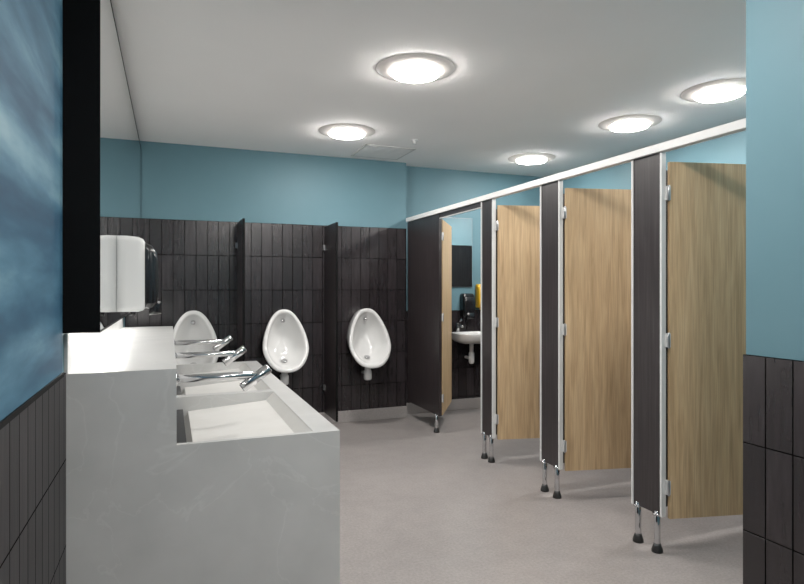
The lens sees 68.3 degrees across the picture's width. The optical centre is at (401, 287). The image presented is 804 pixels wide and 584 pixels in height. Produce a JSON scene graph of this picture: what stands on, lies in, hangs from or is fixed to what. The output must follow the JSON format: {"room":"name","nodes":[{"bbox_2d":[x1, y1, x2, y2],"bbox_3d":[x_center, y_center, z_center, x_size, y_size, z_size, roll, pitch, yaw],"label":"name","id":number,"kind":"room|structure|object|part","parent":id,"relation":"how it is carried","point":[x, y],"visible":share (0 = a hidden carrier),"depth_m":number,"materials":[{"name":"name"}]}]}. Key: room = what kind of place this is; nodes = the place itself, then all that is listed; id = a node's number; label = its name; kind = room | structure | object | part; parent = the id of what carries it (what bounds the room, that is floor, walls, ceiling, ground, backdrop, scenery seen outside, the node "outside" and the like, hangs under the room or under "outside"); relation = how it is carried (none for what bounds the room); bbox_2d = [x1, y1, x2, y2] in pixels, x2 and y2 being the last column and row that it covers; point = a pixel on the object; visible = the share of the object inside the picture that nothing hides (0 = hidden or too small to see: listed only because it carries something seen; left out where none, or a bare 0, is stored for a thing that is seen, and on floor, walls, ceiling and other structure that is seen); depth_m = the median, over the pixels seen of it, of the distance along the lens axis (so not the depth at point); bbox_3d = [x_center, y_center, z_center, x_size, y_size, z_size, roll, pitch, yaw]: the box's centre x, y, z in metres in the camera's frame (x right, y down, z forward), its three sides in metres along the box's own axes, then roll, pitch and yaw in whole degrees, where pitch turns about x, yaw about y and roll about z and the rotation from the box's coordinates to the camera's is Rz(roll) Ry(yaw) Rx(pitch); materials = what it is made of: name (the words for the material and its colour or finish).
{"room":"public restroom","nodes":[
{"label":"public restroom","id":0,"kind":"room"},
{"bbox_2d":[0,317,124,583],"bbox_3d":[-1.165,0.020,1.826,0.108,2.700,7.450,0,0,-21],"label":"wall","id":1,"kind":"structure","parent":0,"point":[32,444],"depth_m":1.72,"materials":[{"name":"black tile"}]},
{"bbox_2d":[0,0,63,429],"bbox_3d":[-0.495,-0.505,0.268,0.018,1.648,4.020,0,0,-21],"label":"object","id":2,"kind":"structure","parent":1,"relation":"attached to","point":[30,30],"depth_m":1.65,"materials":[{"name":"blue"}]},
{"bbox_2d":[62,0,140,333],"bbox_3d":[-1.796,-0.544,3.747,0.132,1.432,3.388,0,0,-21],"label":"vanity mirror","id":3,"kind":"object","parent":1,"relation":"attached to","point":[101,147],"depth_m":2.19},
{"bbox_2d":[117,235,160,315],"bbox_3d":[-1.316,-0.060,2.975,0.199,0.395,0.130,0,0,-21],"label":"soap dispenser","id":4,"kind":"object","parent":3,"relation":"attached to","point":[137,260],"visible":1,"depth_m":2.91,"materials":[{"name":"grey plastic"}]},
{"bbox_2d":[125,141,543,412],"bbox_3d":[-0.396,0.020,6.257,4.772,2.700,0.260,0,0,-21],"label":"wall","id":5,"kind":"structure","parent":0,"point":[194,198],"depth_m":5.89,"materials":[{"name":"black tile"}]},
{"bbox_2d":[173,311,218,363],"bbox_3d":[-1.880,0.562,5.345,0.433,0.715,0.355,0,0,-21],"label":"urinal","id":6,"kind":"object","parent":5,"relation":"attached to","point":[192,325],"visible":0.41,"depth_m":5.41,"materials":[{"name":"white ceramic"}]},
{"bbox_2d":[235,218,244,361],"bbox_3d":[-1.479,0.318,5.444,0.050,1.865,0.462,0,0,-21],"label":"divider","id":7,"kind":"object","parent":5,"relation":"attached to","point":[240,245],"visible":0.57,"depth_m":5.32,"materials":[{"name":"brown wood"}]},
{"bbox_2d":[262,309,308,384],"bbox_3d":[-1.118,0.562,5.643,0.433,0.715,0.355,0,0,-21],"label":"urinal","id":8,"kind":"object","parent":5,"relation":"attached to","point":[285,346],"visible":0.97,"depth_m":5.68,"materials":[{"name":"white ceramic"}]},
{"bbox_2d":[323,222,337,421],"bbox_3d":[-0.691,0.318,5.753,0.050,1.865,0.462,0,0,-21],"label":"divider","id":9,"kind":"object","parent":5,"relation":"attached to","point":[330,247],"visible":1,"depth_m":5.69,"materials":[{"name":"black laminate"}]},
{"bbox_2d":[320,406,406,423],"bbox_3d":[-1.208,1.310,5.793,2.702,0.120,0.012,0,0,-21],"label":"baseboard","id":10,"kind":"structure","parent":5,"relation":"attached to","point":[401,411],"depth_m":6.13,"materials":[{"name":"plastic"}]},
{"bbox_2d":[346,308,390,379],"bbox_3d":[-0.344,0.562,5.947,0.433,0.715,0.355,0,0,-21],"label":"urinal","id":11,"kind":"object","parent":5,"relation":"attached to","point":[367,336],"visible":1,"depth_m":5.99,"materials":[{"name":"white ceramic"}]},
{"bbox_2d":[407,397,480,413],"bbox_3d":[0.875,1.310,6.770,1.810,0.120,0.012,0,0,-21],"label":"baseboard","id":12,"kind":"structure","parent":5,"relation":"attached to","point":[467,403],"depth_m":6.67,"materials":[{"name":"plastic"}]},
{"bbox_2d":[442,217,471,286],"bbox_3d":[0.562,-0.400,6.657,0.505,0.780,0.013,0,0,-21],"label":"mirror","id":13,"kind":"object","parent":5,"relation":"attached to","point":[461,227],"visible":0.61,"depth_m":6.69,"materials":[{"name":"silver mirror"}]},
{"bbox_2d":[452,319,480,363],"bbox_3d":[0.789,0.591,6.537,0.476,0.498,0.380,0,0,-21],"label":"basin","id":14,"kind":"object","parent":5,"relation":"attached to","point":[464,337],"visible":0.77,"depth_m":6.45,"materials":[{"name":"white ceramic"}]},
{"bbox_2d":[460,293,474,318],"bbox_3d":[0.748,0.205,6.671,0.150,0.290,0.122,0,0,-21],"label":"soap dispenser","id":15,"kind":"object","parent":5,"relation":"attached to","point":[467,300],"visible":1,"depth_m":6.63,"materials":[{"name":"black plastic"}]},
{"bbox_2d":[475,284,480,309],"bbox_3d":[0.902,0.100,6.742,0.100,0.290,0.102,0,0,-21],"label":"dispenser","id":16,"kind":"object","parent":5,"relation":"attached to","point":[477,286],"visible":0.44,"depth_m":6.72,"materials":[{"name":"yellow plastic"}]},
{"bbox_2d":[111,0,745,176],"bbox_3d":[0.979,-1.360,2.747,4.772,0.060,7.800,0,0,-21],"label":"ceiling","id":17,"kind":"structure","parent":0,"point":[529,76],"depth_m":3.63,"materials":[{"name":"paint"}]},
{"bbox_2d":[318,123,374,139],"bbox_3d":[-0.466,-1.307,5.026,0.480,0.046,0.480,0,0,-21],"label":"ceiling light","id":18,"kind":"object","parent":17,"relation":"attached to","point":[348,131],"depth_m":4.93,"materials":[{"name":"white plastic"}]},
{"bbox_2d":[351,144,415,159],"bbox_3d":[-0.190,-1.326,5.801,0.500,0.007,0.500,0,0,-21],"label":"ceiling vent","id":19,"kind":"object","parent":17,"relation":"in","point":[368,150],"depth_m":5.79,"materials":[{"name":"white metal"}]},
{"bbox_2d":[376,53,454,82],"bbox_3d":[0.083,-1.307,3.598,0.480,0.046,0.480,0,0,-21],"label":"ceiling light","id":20,"kind":"object","parent":17,"relation":"attached to","point":[411,67],"depth_m":3.51,"materials":[{"name":"white plastic"}]},
{"bbox_2d":[508,153,555,164],"bbox_3d":[1.326,-1.307,6.072,0.480,0.046,0.480,0,0,-21],"label":"ceiling light","id":21,"kind":"object","parent":17,"relation":"attached to","point":[527,158],"depth_m":5.97,"materials":[{"name":"white plastic"}]},
{"bbox_2d":[598,114,661,131],"bbox_3d":[1.833,-1.307,4.778,0.480,0.046,0.480,0,0,-21],"label":"ceiling light","id":22,"kind":"object","parent":17,"relation":"attached to","point":[626,123],"depth_m":4.69,"materials":[{"name":"white plastic"}]},
{"bbox_2d":[680,78,745,102],"bbox_3d":[2.139,-1.307,3.996,0.480,0.046,0.480,0,0,-21],"label":"ceiling light","id":23,"kind":"object","parent":17,"relation":"attached to","point":[721,90],"depth_m":3.92,"materials":[{"name":"white plastic"}]},
{"bbox_2d":[333,408,742,583],"bbox_3d":[0.979,1.400,2.747,4.772,0.060,7.800,0,0,-21],"label":"floor","id":24,"kind":"structure","parent":0,"point":[419,505],"depth_m":3.49,"materials":[{"name":"plastic"}]},
{"bbox_2d":[64,318,339,583],"bbox_3d":[-1.300,0.771,3.771,1.074,1.197,2.870,0,0,-21],"label":"vanity counter","id":25,"kind":"object","parent":24,"relation":"on","point":[168,482],"visible":0.91,"depth_m":2.44,"materials":[{"name":"grey stone"}]},
{"bbox_2d":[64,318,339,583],"bbox_3d":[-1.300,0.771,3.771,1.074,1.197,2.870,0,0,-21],"label":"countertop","id":26,"kind":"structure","parent":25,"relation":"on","point":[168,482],"depth_m":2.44,"materials":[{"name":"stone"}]},
{"bbox_2d":[174,335,232,350],"bbox_3d":[-1.556,0.439,4.653,0.444,0.129,0.068,0,0,-21],"label":"tap","id":27,"kind":"object","parent":26,"relation":"on","point":[220,343],"visible":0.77,"depth_m":4.66,"materials":[{"name":"silver metal"}]},
{"bbox_2d":[175,346,246,365],"bbox_3d":[-1.221,0.439,3.796,0.444,0.129,0.068,0,0,-21],"label":"tap","id":28,"kind":"object","parent":26,"relation":"on","point":[230,356],"visible":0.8,"depth_m":3.80,"materials":[{"name":"silver metal"}]},
{"bbox_2d":[177,364,271,391],"bbox_3d":[-0.849,0.439,2.847,0.444,0.129,0.068,0,0,-21],"label":"tap","id":29,"kind":"object","parent":26,"relation":"on","point":[251,378],"visible":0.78,"depth_m":2.85,"materials":[{"name":"silver metal"}]},
{"bbox_2d":[406,118,745,553],"bbox_3d":[1.678,0.315,4.652,1.857,2.110,4.238,0,0,-21],"label":"stalls","id":30,"kind":"object","parent":24,"relation":"on","point":[613,321],"visible":0.96,"depth_m":3.84,"materials":[{"name":"brown"}]},
{"bbox_3d":[0.358,0.251,5.550,0.028,1.898,1.603,0,0,-21],"label":"panel","id":31,"kind":"part","parent":30,"relation":"part of","materials":[{"name":"black laminate"}]},
{"bbox_3d":[0.430,0.275,5.909,0.054,1.840,0.714,0,0,11],"label":"cubicle door","id":32,"kind":"part","parent":30,"relation":"part of","materials":[{"name":"brown wood"}]},
{"bbox_3d":[1.030,0.268,4.684,0.614,1.828,0.054,0,0,-9],"label":"cubicle door","id":33,"kind":"part","parent":30,"relation":"part of","materials":[{"name":"brown wood"}]},
{"bbox_3d":[0.836,-0.719,4.322,0.046,0.042,4.238,0,0,-21],"label":"head rail","id":34,"kind":"part","parent":30,"relation":"part of","materials":[{"name":"white metal"}]},
{"bbox_3d":[1.340,0.268,3.893,0.614,1.828,0.054,0,0,-9],"label":"cubicle door","id":35,"kind":"part","parent":30,"relation":"part of","materials":[{"name":"brown wood"}]},
{"bbox_3d":[1.652,0.268,3.097,0.614,1.828,0.054,0,0,-9],"label":"cubicle door","id":36,"kind":"part","parent":30,"relation":"part of","materials":[{"name":"brown wood"}]},
{"bbox_2d":[563,130,745,193],"bbox_3d":[2.566,0.020,5.087,0.110,2.700,4.400,0,0,-21],"label":"wall","id":37,"kind":"structure","parent":0,"point":[729,149],"depth_m":5.17,"materials":[{"name":"blue paint"}]},
{"bbox_2d":[743,0,803,583],"bbox_3d":[2.927,0.020,1.142,2.316,2.700,3.190,0,0,-21],"label":"wall","id":38,"kind":"structure","parent":0,"point":[773,360],"depth_m":2.10,"materials":[{"name":"blue paint"}]}
]}

